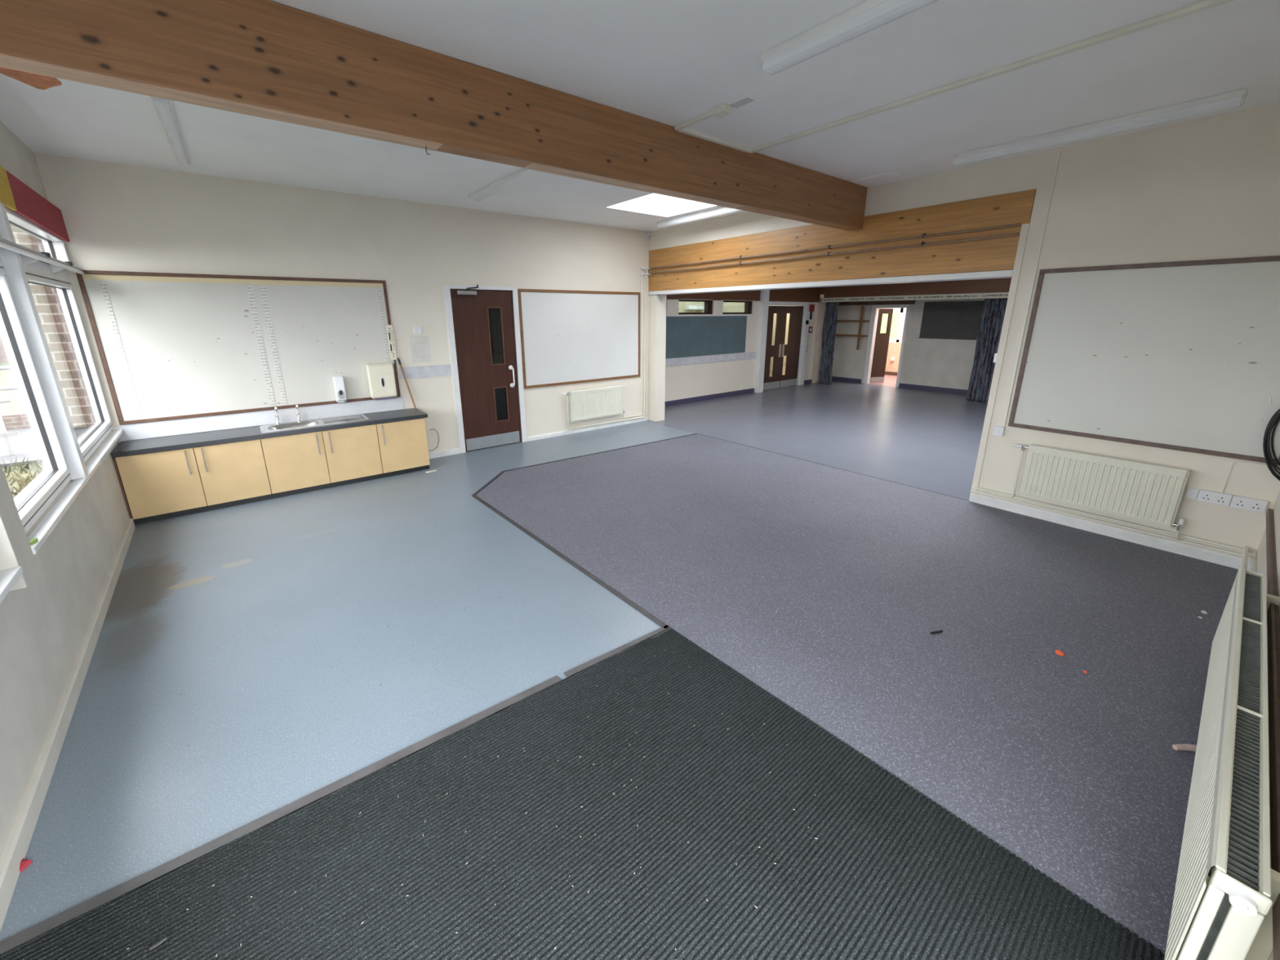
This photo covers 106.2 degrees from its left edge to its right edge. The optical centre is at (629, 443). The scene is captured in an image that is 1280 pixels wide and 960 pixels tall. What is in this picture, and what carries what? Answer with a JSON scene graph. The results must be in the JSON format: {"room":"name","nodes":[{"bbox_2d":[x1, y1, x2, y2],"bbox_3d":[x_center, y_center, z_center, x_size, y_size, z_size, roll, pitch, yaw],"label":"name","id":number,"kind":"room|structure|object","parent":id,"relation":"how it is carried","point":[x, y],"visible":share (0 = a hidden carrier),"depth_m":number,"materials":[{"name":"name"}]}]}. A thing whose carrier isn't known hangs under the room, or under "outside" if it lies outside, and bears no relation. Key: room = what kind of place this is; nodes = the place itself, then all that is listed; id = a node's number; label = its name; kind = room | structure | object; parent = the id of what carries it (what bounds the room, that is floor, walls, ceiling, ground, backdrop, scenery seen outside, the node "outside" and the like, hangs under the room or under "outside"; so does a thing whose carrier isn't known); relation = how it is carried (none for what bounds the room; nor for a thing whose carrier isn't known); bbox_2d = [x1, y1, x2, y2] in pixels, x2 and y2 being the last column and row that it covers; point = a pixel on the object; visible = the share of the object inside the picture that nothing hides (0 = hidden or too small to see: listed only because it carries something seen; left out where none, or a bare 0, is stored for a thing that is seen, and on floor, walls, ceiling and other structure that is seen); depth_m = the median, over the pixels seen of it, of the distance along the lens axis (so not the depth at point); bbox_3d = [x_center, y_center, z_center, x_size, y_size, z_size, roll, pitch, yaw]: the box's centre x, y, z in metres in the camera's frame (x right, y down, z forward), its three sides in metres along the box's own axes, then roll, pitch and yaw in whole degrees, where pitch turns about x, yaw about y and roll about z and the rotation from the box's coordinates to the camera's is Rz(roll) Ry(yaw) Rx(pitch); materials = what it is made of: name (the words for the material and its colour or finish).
{"room":"classroom","nodes":[
{"label":"classroom","id":0,"kind":"room"},
{"bbox_2d":[10,226,86,426],"bbox_3d":[-4.848,-1.248,3.964,0.205,2.200,0.480,-12,19,-37],"label":"brick pier","id":1,"kind":"object","parent":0,"point":[38,292],"visible":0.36,"depth_m":3.91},
{"bbox_2d":[27,233,96,426],"bbox_3d":[-4.574,-1.220,3.854,0.135,2.200,0.033,-12,19,-37],"label":"brick wall","id":2,"kind":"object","parent":1,"relation":"attached to","point":[37,244],"visible":0.25,"depth_m":3.93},
{"bbox_2d":[0,120,129,857],"bbox_3d":[-2.493,-0.115,1.637,0.160,2.998,6.299,-13,19,-39],"label":"wall","id":3,"kind":"structure","parent":0,"point":[44,624],"depth_m":2.22,"materials":[{"name":"paint"}]},
{"bbox_2d":[0,165,17,210],"bbox_3d":[-3.078,-1.305,2.227,0.016,0.216,1.390,-13,19,-39],"label":"panel","id":4,"kind":"object","parent":3,"relation":"attached to","point":[6,197],"visible":1,"depth_m":2.65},
{"bbox_2d":[0,566,22,604],"bbox_3d":[-1.507,0.772,0.852,0.052,0.028,2.800,-13,19,-39],"label":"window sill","id":5,"kind":"structure","parent":3,"relation":"attached to","point":[8,577],"depth_m":1.81,"materials":[{"name":"white plastic"}]},
{"bbox_2d":[0,462,38,591],"bbox_3d":[-2.491,-0.251,1.746,0.065,1.685,0.188,-13,19,-39],"label":"trim","id":6,"kind":"structure","parent":3,"relation":"attached to","point":[15,550],"depth_m":1.91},
{"bbox_2d":[6,170,69,241],"bbox_3d":[-3.975,-1.567,3.247,0.016,0.231,1.418,-13,19,-39],"label":"panel","id":7,"kind":"object","parent":3,"relation":"attached to","point":[29,204],"visible":0.93,"depth_m":3.14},
{"bbox_2d":[0,233,84,533],"bbox_3d":[-2.778,-0.384,2.042,0.175,1.580,5.170,-13,19,-39],"label":"window","id":8,"kind":"structure","parent":3,"relation":"in","point":[34,502],"depth_m":2.63,"materials":[{"name":"white plastic"}]},
{"bbox_2d":[0,202,88,479],"bbox_3d":[-3.386,-0.555,2.704,0.138,1.588,0.093,-12,19,-37],"label":"window frame","id":9,"kind":"structure","parent":3,"relation":"attached to","point":[11,261],"depth_m":2.72,"materials":[{"name":"white plastic"}]},
{"bbox_2d":[13,431,87,502],"bbox_3d":[-2.643,0.486,1.895,0.097,0.014,5.940,-13,19,-39],"label":"trim","id":10,"kind":"structure","parent":3,"relation":"attached to","point":[27,487],"depth_m":2.80,"materials":[{"name":"paint"}]},
{"bbox_2d":[4,205,113,462],"bbox_3d":[-3.958,-0.726,3.337,0.115,1.580,1.650,-13,19,-39],"label":"window","id":11,"kind":"structure","parent":3,"relation":"in","point":[40,273],"depth_m":3.76,"materials":[{"name":"white plastic"}]},
{"bbox_2d":[0,518,135,931],"bbox_3d":[-2.287,1.218,1.900,0.022,0.084,5.700,-13,19,-39],"label":"baseboard","id":12,"kind":"structure","parent":3,"relation":"attached to","point":[16,846],"depth_m":1.90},
{"bbox_2d":[27,428,123,554],"bbox_3d":[-3.493,0.176,3.106,0.052,0.028,2.945,-13,19,-39],"label":"trim","id":13,"kind":"structure","parent":3,"relation":"attached to","point":[42,531],"depth_m":2.59,"materials":[{"name":"white plastic"}]},
{"bbox_2d":[111,457,135,524],"bbox_3d":[-4.306,0.362,4.127,0.016,0.599,0.450,-12,19,-37],"label":"trim","id":14,"kind":"structure","parent":3,"relation":"attached to","point":[113,458],"depth_m":3.95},
{"bbox_2d":[33,152,648,453],"bbox_3d":[-2.069,-1.327,5.940,6.304,2.898,0.200,-12,19,-37],"label":"wall","id":15,"kind":"structure","parent":0,"point":[117,216],"depth_m":5.01,"materials":[{"name":"paint"}]},
{"bbox_2d":[75,270,400,425],"bbox_3d":[-3.537,-0.963,4.694,2.283,1.274,0.021,-12,19,-37],"label":"whiteboard","id":16,"kind":"object","parent":15,"relation":"attached to","point":[171,346],"visible":0.91,"depth_m":4.52,"materials":[{"name":"plastic"}]},
{"bbox_2d":[332,375,346,404],"bbox_3d":[-3.074,-0.570,5.108,0.095,0.288,0.080,-12,19,-37],"label":"soap dispenser","id":17,"kind":"object","parent":16,"relation":"attached to","point":[338,381],"visible":1,"depth_m":5.08,"materials":[{"name":"white plastic"}]},
{"bbox_2d":[365,362,396,399],"bbox_3d":[-2.740,-0.687,5.322,0.253,0.390,0.121,-12,19,-37],"label":"dispenser","id":18,"kind":"object","parent":16,"relation":"attached to","point":[380,376],"visible":1,"depth_m":5.28,"materials":[{"name":"beige plastic"}]},
{"bbox_2d":[386,324,396,364],"bbox_3d":[-2.646,-1.101,5.360,0.068,0.430,0.013,-12,19,-37],"label":"power strip","id":19,"kind":"object","parent":16,"relation":"attached to","point":[389,328],"visible":1,"depth_m":5.35,"materials":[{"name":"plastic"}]},
{"bbox_2d":[115,396,404,440],"bbox_3d":[-3.538,-0.279,4.886,2.335,0.141,0.005,-12,19,-37],"label":"backsplash","id":20,"kind":"structure","parent":15,"relation":"attached to","point":[197,424],"depth_m":4.73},
{"bbox_2d":[408,335,431,363],"bbox_3d":[-2.422,-1.096,5.580,0.211,0.307,0.002,-12,19,-37],"label":"notice sheet","id":21,"kind":"object","parent":15,"relation":"attached to","point":[420,344],"visible":1,"depth_m":5.58,"materials":[{"name":"paper"}]},
{"bbox_2d":[413,342,426,358],"bbox_3d":[-2.419,-1.084,5.584,0.140,0.188,0.001,-12,19,-37],"label":"print","id":22,"kind":"object","parent":21,"relation":"attached to","point":[420,348],"depth_m":5.58},
{"bbox_2d":[399,364,452,379],"bbox_3d":[-2.391,-0.847,5.666,0.585,0.133,0.009,-12,19,-37],"label":"wall strip","id":23,"kind":"object","parent":15,"relation":"attached to","point":[411,372],"visible":1,"depth_m":5.66,"materials":[{"name":"white paint"}]},
{"bbox_2d":[428,447,460,458],"bbox_3d":[-2.321,0.126,5.976,0.435,0.074,0.018,-12,19,-37],"label":"baseboard","id":24,"kind":"structure","parent":15,"relation":"attached to","point":[455,451],"depth_m":5.98,"materials":[{"name":"paint"}]},
{"bbox_2d":[442,284,527,453],"bbox_3d":[-1.792,-0.942,6.124,0.932,2.054,0.117,-12,19,-37],"label":"door","id":25,"kind":"structure","parent":15,"relation":"in","point":[475,377],"depth_m":6.10,"materials":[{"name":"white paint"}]},
{"bbox_2d":[517,288,640,388],"bbox_3d":[-0.625,-1.524,6.916,2.027,1.287,0.021,-12,19,-37],"label":"whiteboard","id":26,"kind":"object","parent":15,"relation":"attached to","point":[567,337],"visible":1,"depth_m":6.83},
{"bbox_2d":[526,416,648,441],"bbox_3d":[-0.556,-0.235,7.317,2.195,0.057,0.018,-12,19,-37],"label":"baseboard","id":27,"kind":"structure","parent":15,"relation":"attached to","point":[624,422],"depth_m":7.21,"materials":[{"name":"paint"}]},
{"bbox_2d":[562,385,624,421],"bbox_3d":[-0.518,-0.606,7.195,1.103,0.448,0.100,-12,19,-37],"label":"radiator","id":28,"kind":"object","parent":15,"relation":"attached to","point":[594,402],"visible":1,"depth_m":7.15,"materials":[{"name":"white metal"}]},
{"bbox_2d":[566,275,645,430],"bbox_3d":[-0.317,-1.370,7.156,1.493,2.208,0.059,-12,19,-37],"label":"pipe","id":29,"kind":"object","parent":15,"relation":"attached to","point":[644,275],"visible":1,"depth_m":7.50,"materials":[{"name":"metal"}]},
{"bbox_2d":[645,265,648,415],"bbox_3d":[0.283,-1.588,7.611,0.021,2.330,0.021,-12,19,-37],"label":"pipe","id":30,"kind":"object","parent":15,"relation":"attached to","point":[646,265],"visible":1,"depth_m":7.59,"materials":[{"name":"metal"}]},
{"bbox_2d":[488,308,506,420],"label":"window","id":31,"kind":"structure","parent":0,"point":[494,313],"depth_m":7.71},
{"bbox_2d":[0,374,1164,954],"bbox_3d":[3.380,-0.006,6.698,15.900,0.101,10.400,-12,19,-37],"label":"floor","id":32,"kind":"structure","parent":0,"point":[350,653],"depth_m":2.71,"materials":[{"name":"grey plastic"}]},
{"bbox_2d":[115,439,272,524],"bbox_3d":[-3.919,0.283,4.406,0.947,0.602,0.482,-12,19,-37],"label":"base unit","id":33,"kind":"object","parent":32,"relation":"on","point":[166,484],"visible":0.98,"depth_m":4.22,"materials":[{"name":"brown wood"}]},
{"bbox_2d":[0,675,560,955],"bbox_3d":[-1.056,1.274,1.819,1.772,0.007,0.042,-11,18,-34],"label":"trim","id":34,"kind":"structure","parent":32,"relation":"on","point":[12,942],"depth_m":1.63,"materials":[{"name":"metal"}]},
{"bbox_2d":[260,424,382,497],"bbox_3d":[-3.163,0.125,4.980,0.974,0.602,0.482,-12,19,-37],"label":"base unit","id":35,"kind":"object","parent":32,"relation":"on","point":[300,463],"visible":1,"depth_m":4.79,"materials":[{"name":"brown wood"}]},
{"bbox_2d":[111,408,427,457],"bbox_3d":[-3.341,-0.153,4.770,2.455,0.039,0.470,-12,19,-37],"label":"countertop","id":36,"kind":"structure","parent":35,"relation":"on","point":[131,447],"depth_m":4.43,"materials":[{"name":"laminate"}]},
{"bbox_2d":[259,413,369,432],"bbox_3d":[-3.200,-0.147,4.929,0.919,0.140,0.359,-12,19,-37],"label":"sink","id":37,"kind":"object","parent":36,"relation":"in","point":[268,428],"visible":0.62,"depth_m":4.94,"materials":[{"name":"silver metal"}]},
{"bbox_2d":[375,417,430,477],"bbox_3d":[-2.587,0.005,5.417,0.488,0.602,0.482,-12,19,-37],"label":"base unit","id":38,"kind":"object","parent":32,"relation":"on","point":[403,444],"visible":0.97,"depth_m":5.25,"materials":[{"name":"brown wood"}]},
{"bbox_2d":[471,494,669,628],"bbox_3d":[-0.650,0.770,3.681,0.030,0.007,2.688,-13,19,-38],"label":"trim","id":39,"kind":"structure","parent":32,"relation":"on","point":[587,573],"depth_m":3.30,"materials":[{"name":"metal"}]},
{"bbox_2d":[0,627,1164,959],"bbox_3d":[-0.120,1.410,1.263,2.560,0.024,2.079,-12,19,-37],"label":"entrance mat","id":40,"kind":"object","parent":32,"relation":"on","point":[889,873],"depth_m":1.54,"materials":[{"name":"carpet"}]},
{"bbox_2d":[504,433,697,471],"bbox_3d":[-0.206,0.085,6.217,2.954,0.007,0.014,-11,18,-34],"label":"trim","id":41,"kind":"structure","parent":32,"relation":"on","point":[694,433],"depth_m":6.03,"materials":[{"name":"rubber"}]},
{"bbox_2d":[564,626,671,677],"bbox_3d":[-0.042,1.081,2.515,0.648,0.007,0.042,-11,18,-33],"label":"trim","id":42,"kind":"structure","parent":32,"relation":"on","point":[586,664],"depth_m":2.48,"materials":[{"name":"metal"}]},
{"bbox_2d":[476,434,1238,953],"bbox_3d":[1.181,0.629,4.155,3.533,0.016,5.170,-12,19,-37],"label":"carpet","id":43,"kind":"object","parent":32,"relation":"on","point":[837,629],"depth_m":2.71,"materials":[{"name":"purple carpet"}]},
{"bbox_2d":[0,0,1279,231],"bbox_3d":[-0.190,-2.067,3.022,6.584,0.030,6.659,-12,19,-37],"label":"ceiling","id":44,"kind":"structure","parent":0,"point":[668,62],"depth_m":2.62,"materials":[{"name":"paint"}]},
{"bbox_2d":[0,66,62,89],"bbox_3d":[-3.044,-1.874,2.423,0.221,0.002,0.490,-12,19,-37],"label":"damp patch","id":45,"kind":"object","parent":44,"relation":"attached to","point":[37,81],"visible":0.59,"depth_m":2.49,"materials":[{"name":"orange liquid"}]},
{"bbox_2d":[150,96,190,166],"bbox_3d":[-3.037,-2.053,3.204,0.080,0.064,1.450,-12,19,-37],"label":"ceiling light","id":46,"kind":"object","parent":44,"relation":"attached to","point":[163,107],"visible":0.92,"depth_m":3.02,"materials":[{"name":"white paint"}]},
{"bbox_2d":[0,0,867,231],"bbox_3d":[-0.055,-1.857,3.043,6.013,0.385,0.140,-12,19,-37],"label":"timber beam","id":47,"kind":"structure","parent":44,"relation":"attached to","point":[265,59],"depth_m":2.15,"materials":[{"name":"wood"}]},
{"bbox_2d":[468,168,542,200],"bbox_3d":[-1.191,-2.426,4.508,0.130,0.040,1.400,-12,19,-37],"label":"ceiling light","id":48,"kind":"object","parent":44,"relation":"in","point":[521,175],"visible":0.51,"depth_m":4.43,"materials":[{"name":"white paint"}]},
{"bbox_2d":[613,203,709,214],"bbox_3d":[0.427,-2.752,5.456,1.080,0.020,1.140,-12,19,-37],"label":"skylight","id":49,"kind":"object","parent":44,"relation":"attached to","point":[705,204],"depth_m":5.85,"materials":[{"name":"white paint"}]},
{"bbox_2d":[656,206,743,228],"bbox_3d":[0.866,-2.801,5.938,0.100,0.078,1.480,-12,19,-37],"label":"ceiling light","id":50,"kind":"object","parent":44,"relation":"attached to","point":[723,211],"visible":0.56,"depth_m":5.91,"materials":[{"name":"white paint"}]},
{"bbox_2d":[674,97,754,130],"bbox_3d":[0.503,-2.022,2.977,0.115,0.040,0.575,-12,19,-37],"label":"cable trunking","id":51,"kind":"object","parent":44,"relation":"attached to","point":[722,110],"visible":1,"depth_m":2.88,"materials":[{"name":"beige paint"}]},
{"bbox_2d":[677,127,751,152],"bbox_3d":[0.621,-2.144,3.400,0.734,0.024,0.033,-12,19,-37],"label":"cable trunking","id":52,"kind":"object","parent":44,"relation":"attached to","point":[686,131],"visible":0.8,"depth_m":3.38,"materials":[{"name":"beige paint"}]},
{"bbox_2d":[760,0,938,75],"bbox_3d":[1.139,-1.677,1.760,0.120,0.078,1.500,-12,19,-37],"label":"ceiling light","id":53,"kind":"object","parent":44,"relation":"attached to","point":[868,15],"visible":1,"depth_m":2.02,"materials":[{"name":"white paint"}]},
{"bbox_2d":[853,171,907,186],"bbox_3d":[2.319,-2.438,4.440,0.340,0.014,0.340,-12,19,-37],"label":"ceiling plate","id":54,"kind":"object","parent":44,"relation":"attached to","point":[887,177],"visible":1,"depth_m":4.40,"materials":[{"name":"paint"}]},
{"bbox_2d":[749,0,1235,153],"bbox_3d":[1.820,-1.918,2.532,0.040,0.022,2.928,-12,19,-37],"label":"cable trunking","id":55,"kind":"object","parent":44,"relation":"attached to","point":[1207,4],"visible":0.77,"depth_m":2.37,"materials":[{"name":"beige paint"}]},
{"bbox_2d":[953,88,1247,166],"bbox_3d":[3.026,-2.088,3.252,0.100,0.078,1.440,-12,19,-37],"label":"ceiling light","id":56,"kind":"object","parent":44,"relation":"attached to","point":[1236,99],"visible":1,"depth_m":3.09,"materials":[{"name":"white paint"}]},
{"bbox_2d":[648,294,666,421],"bbox_3d":[0.450,-1.349,7.731,0.200,1.985,0.184,-12,19,-37],"label":"wall","id":57,"kind":"structure","parent":0,"point":[657,303],"depth_m":7.65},
{"bbox_2d":[678,301,789,376],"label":"window","id":58,"kind":"structure","parent":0,"point":[728,307],"depth_m":11.20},
{"bbox_2d":[665,297,839,401],"bbox_3d":[2.659,-2.546,10.374,6.816,2.900,0.200,-12,19,-37],"label":"wall","id":59,"kind":"structure","parent":0,"point":[683,381],"depth_m":10.07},
{"bbox_2d":[678,299,712,314],"bbox_3d":[1.233,-2.599,9.166,0.940,0.265,0.090,-12,19,-37],"label":"window","id":60,"kind":"structure","parent":59,"relation":"in","point":[708,304],"depth_m":9.31,"materials":[{"name":"brown wood"}]},
{"bbox_2d":[665,315,746,358],"bbox_3d":[1.262,-2.052,9.228,3.060,0.747,0.011,-12,19,-37],"label":"board","id":61,"kind":"object","parent":59,"relation":"attached to","point":[686,336],"visible":0.64,"depth_m":9.39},
{"bbox_2d":[664,387,754,406],"bbox_3d":[1.426,-0.899,9.667,3.460,0.099,0.012,-12,19,-37],"label":"baseboard","id":62,"kind":"structure","parent":59,"relation":"attached to","point":[678,402],"depth_m":9.79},
{"bbox_2d":[665,351,756,366],"bbox_3d":[1.423,-1.649,9.463,3.460,0.145,0.015,-12,19,-37],"label":"wall strip","id":63,"kind":"object","parent":59,"relation":"attached to","point":[748,355],"visible":0.64,"depth_m":9.58,"materials":[{"name":"white paint"}]},
{"bbox_2d":[666,290,760,300],"bbox_3d":[1.407,-3.124,9.056,3.466,0.785,0.019,-12,19,-37],"label":"trim","id":64,"kind":"structure","parent":59,"relation":"attached to","point":[745,295],"depth_m":9.47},
{"bbox_2d":[722,300,751,314],"bbox_3d":[2.194,-2.800,9.895,0.945,0.265,0.090,-12,19,-37],"label":"window","id":65,"kind":"structure","parent":59,"relation":"in","point":[748,304],"depth_m":10.06,"materials":[{"name":"brown wood"}]},
{"bbox_2d":[754,289,769,392],"bbox_3d":[2.886,-2.519,10.368,0.185,2.849,0.099,-12,19,-37],"label":"trim","id":66,"kind":"structure","parent":59,"relation":"attached to","point":[764,295],"depth_m":10.40,"materials":[{"name":"white paint"}]},
{"bbox_2d":[763,301,810,390],"bbox_3d":[3.600,-2.255,11.098,1.710,1.952,0.080,-12,19,-37],"label":"door","id":67,"kind":"structure","parent":59,"relation":"in","point":[791,350],"depth_m":11.13,"materials":[{"name":"brown wood"}]},
{"bbox_2d":[768,287,820,302],"bbox_3d":[3.763,-3.612,10.844,2.090,0.795,0.019,-12,19,-37],"label":"trim","id":68,"kind":"structure","parent":59,"relation":"attached to","point":[811,294],"depth_m":10.93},
{"bbox_2d":[819,277,1011,297],"bbox_3d":[6.456,-3.314,9.213,0.180,0.850,6.150,-12,19,-37],"label":"trim","id":69,"kind":"structure","parent":59,"relation":"attached to","point":[993,285],"depth_m":9.77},
{"bbox_2d":[819,292,1008,302],"bbox_3d":[6.386,-2.884,9.289,0.140,0.178,5.780,-12,19,-37],"label":"rail","id":70,"kind":"object","parent":69,"relation":"attached to","point":[997,295],"visible":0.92,"depth_m":9.78,"materials":[{"name":"metal"}]},
{"bbox_2d":[817,302,839,384],"bbox_3d":[4.792,-2.393,11.555,0.096,1.930,0.357,-12,19,-37],"label":"curtain","id":71,"kind":"object","parent":70,"relation":"hanging from","point":[828,333],"visible":1,"depth_m":11.54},
{"bbox_2d":[966,297,1007,403],"bbox_3d":[6.843,-1.729,9.051,0.096,1.930,0.564,-12,19,-37],"label":"curtain","id":72,"kind":"object","parent":70,"relation":"hanging from","point":[992,319],"visible":0.7,"depth_m":9.11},
{"bbox_2d":[831,297,992,390],"bbox_3d":[8.552,-2.522,10.174,2.400,2.900,10.300,-12,19,-37],"label":"wall","id":73,"kind":"structure","parent":0,"point":[935,362],"depth_m":10.95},
{"bbox_2d":[835,306,869,349],"bbox_3d":[5.504,-2.870,11.932,0.179,1.030,0.800,-12,19,-37],"label":"shelf rack","id":74,"kind":"object","parent":73,"relation":"attached to","point":[860,321],"visible":0.86,"depth_m":11.72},
{"bbox_2d":[839,300,915,305],"bbox_3d":[5.859,-3.353,11.448,0.039,0.100,1.780,-12,19,-37],"label":"batten","id":75,"kind":"object","parent":73,"relation":"attached to","point":[884,302],"visible":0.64,"depth_m":11.38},
{"bbox_2d":[862,304,910,386],"bbox_3d":[6.297,-2.363,11.580,0.540,1.884,0.840,-12,19,-37],"label":"door","id":76,"kind":"structure","parent":73,"relation":"in","point":[877,342],"depth_m":11.74,"materials":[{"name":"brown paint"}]},
{"bbox_2d":[880,307,906,342],"bbox_3d":[7.114,-3.387,13.685,0.070,0.950,1.430,-12,19,-37],"label":"window","id":77,"kind":"structure","parent":73,"relation":"in","point":[902,310],"depth_m":13.21,"materials":[{"name":"white plastic"}]},
{"bbox_2d":[898,382,968,394],"bbox_3d":[8.523,-0.674,8.698,0.012,0.099,6.950,-12,19,-37],"label":"baseboard","id":78,"kind":"structure","parent":73,"relation":"attached to","point":[900,385],"depth_m":10.77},
{"bbox_2d":[919,300,984,339],"bbox_3d":[7.057,-2.592,10.097,0.017,0.770,1.660,-12,19,-37],"label":"board","id":79,"kind":"object","parent":73,"relation":"attached to","point":[940,319],"visible":0.64,"depth_m":10.27,"materials":[{"name":"fabric"}]},
{"bbox_2d":[648,102,1279,560],"bbox_3d":[2.383,-1.157,5.225,0.214,2.898,6.459,-12,19,-37],"label":"wall","id":80,"kind":"structure","parent":0,"point":[1207,188],"depth_m":3.43,"materials":[{"name":"paint"}]},
{"bbox_2d":[648,270,1013,294],"bbox_3d":[1.815,-1.886,5.775,0.230,0.050,4.620,-12,19,-37],"label":"trim","id":81,"kind":"structure","parent":80,"relation":"attached to","point":[1001,273],"depth_m":4.96,"materials":[{"name":"white paint"}]},
{"bbox_2d":[648,189,1036,291],"bbox_3d":[1.823,-2.193,5.671,0.201,0.592,4.665,-12,19,-37],"label":"timber beam","id":82,"kind":"structure","parent":80,"relation":"attached to","point":[997,254],"depth_m":4.81,"materials":[{"name":"wood"}]},
{"bbox_2d":[649,232,1018,273],"bbox_3d":[1.733,-2.142,5.593,0.048,0.036,4.543,-12,19,-37],"label":"pipe","id":83,"kind":"object","parent":82,"relation":"attached to","point":[922,244],"visible":1,"depth_m":4.82,"materials":[{"name":"black plastic"}]},
{"bbox_2d":[649,222,1021,268],"bbox_3d":[1.733,-2.210,5.574,0.048,0.036,4.543,-12,19,-37],"label":"pipe","id":84,"kind":"object","parent":82,"relation":"attached to","point":[923,236],"visible":1,"depth_m":4.80,"materials":[{"name":"black plastic"}]},
{"bbox_2d":[1002,151,1061,426],"bbox_3d":[3.254,-1.173,3.903,0.013,2.129,0.018,-12,19,-37],"label":"conduit","id":85,"kind":"object","parent":80,"relation":"attached to","point":[1053,180],"visible":1,"depth_m":3.87,"materials":[{"name":"beige paint"}]},
{"bbox_2d":[1012,444,1190,530],"bbox_3d":[3.610,0.297,3.759,0.110,0.436,1.043,-12,19,-37],"label":"radiator","id":86,"kind":"object","parent":80,"relation":"attached to","point":[1132,490],"visible":1,"depth_m":3.65,"materials":[{"name":"beige metal"}]},
{"bbox_2d":[969,493,1250,568],"bbox_3d":[3.675,0.663,3.851,0.018,0.084,1.620,-12,19,-37],"label":"baseboard","id":87,"kind":"structure","parent":80,"relation":"attached to","point":[1201,553],"depth_m":3.72,"materials":[{"name":"paint"}]},
{"bbox_2d":[970,489,1250,558],"bbox_3d":[3.652,0.599,3.822,0.019,0.019,1.610,-12,19,-37],"label":"pipe","id":88,"kind":"object","parent":80,"relation":"attached to","point":[971,491],"visible":1,"depth_m":3.69,"materials":[{"name":"beige paint"}]},
{"bbox_2d":[971,485,1252,553],"bbox_3d":[3.652,0.562,3.812,0.019,0.019,1.610,-12,19,-37],"label":"pipe","id":89,"kind":"object","parent":80,"relation":"attached to","point":[972,486],"visible":1,"depth_m":3.68,"materials":[{"name":"metal"}]},
{"bbox_2d":[1008,255,1279,480],"bbox_3d":[3.701,-0.564,3.425,0.079,1.380,1.460,-12,19,-37],"label":"whiteboard","id":90,"kind":"object","parent":80,"relation":"attached to","point":[1184,356],"depth_m":3.39,"materials":[{"name":"plastic"}]},
{"bbox_2d":[1195,488,1232,506],"bbox_3d":[4.020,0.372,3.300,0.036,0.081,0.146,-12,19,-37],"label":"wall socket","id":91,"kind":"object","parent":80,"relation":"attached to","point":[1204,495],"visible":1,"depth_m":3.29,"materials":[{"name":"white plastic"}]},
{"bbox_2d":[1229,494,1268,513],"bbox_3d":[4.111,0.402,3.188,0.036,0.081,0.146,-12,19,-37],"label":"wall socket","id":92,"kind":"object","parent":80,"relation":"attached to","point":[1253,504],"visible":1,"depth_m":3.18,"materials":[{"name":"white plastic"}]},
{"bbox_2d":[1253,489,1279,959],"bbox_3d":[1.814,-0.003,0.949,6.184,2.898,0.200,-12,19,-37],"label":"wall","id":93,"kind":"structure","parent":0,"point":[1260,566],"depth_m":2.73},
{"bbox_2d":[1164,567,1279,959],"bbox_3d":[2.121,0.950,1.667,2.161,0.431,0.126,-12,19,-37],"label":"radiator","id":94,"kind":"object","parent":93,"relation":"attached to","point":[1227,890],"visible":1,"depth_m":1.22,"materials":[{"name":"beige metal"}]},
{"bbox_2d":[1266,508,1279,959],"bbox_3d":[2.700,0.751,2.016,3.600,0.078,0.022,-12,19,-37],"label":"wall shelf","id":95,"kind":"object","parent":93,"relation":"attached to","point":[1273,620],"visible":1,"depth_m":1.53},
{"label":"outside","id":96,"kind":"structure","parent":0,"visible":0},
{"bbox_2d":[0,427,41,462],"bbox_3d":[-25.494,2.245,-0.409,38.700,0.230,90.000,-12,19,-37],"label":"ground","id":97,"kind":"structure","parent":96,"point":[23,441],"depth_m":7.03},
{"bbox_2d":[0,365,18,455],"bbox_3d":[-10.825,0.010,4.880,6.802,1.194,0.447,-12,19,-37],"label":"handrail","id":98,"kind":"object","parent":97,"relation":"on","point":[2,428],"visible":0.5,"depth_m":6.47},
{"bbox_2d":[0,411,31,430],"bbox_3d":[-20.214,1.657,0.771,28.600,0.240,0.300,-12,19,-37],"label":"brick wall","id":99,"kind":"structure","parent":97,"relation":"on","point":[15,420],"depth_m":8.10,"materials":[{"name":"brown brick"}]},
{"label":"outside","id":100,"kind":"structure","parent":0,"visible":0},
{"bbox_2d":[2,462,44,497],"bbox_3d":[-8.595,1.702,0.729,10.800,0.059,7.050,-12,19,-37],"label":"ground","id":101,"kind":"structure","parent":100,"point":[33,471],"depth_m":5.56,"materials":[{"name":"green plant"}]},
{"bbox_2d":[1,456,43,498],"bbox_3d":[-6.370,0.447,4.934,1.468,0.162,2.900,-12,19,-37],"label":"grass tufts","id":102,"kind":"object","parent":101,"relation":"on","point":[28,480],"visible":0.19,"depth_m":5.49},
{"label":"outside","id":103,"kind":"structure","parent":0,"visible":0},
{"bbox_2d":[0,361,26,413],"bbox_3d":[-29.553,0.764,4.451,38.600,0.138,17.000,-12,19,-37],"label":"ground","id":104,"kind":"structure","parent":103,"point":[7,379],"depth_m":10.80,"materials":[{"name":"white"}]},
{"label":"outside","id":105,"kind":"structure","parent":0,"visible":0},
{"bbox_2d":[880,312,900,339],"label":"window","id":106,"kind":"structure","parent":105,"point":[895,316],"depth_m":18.19,"materials":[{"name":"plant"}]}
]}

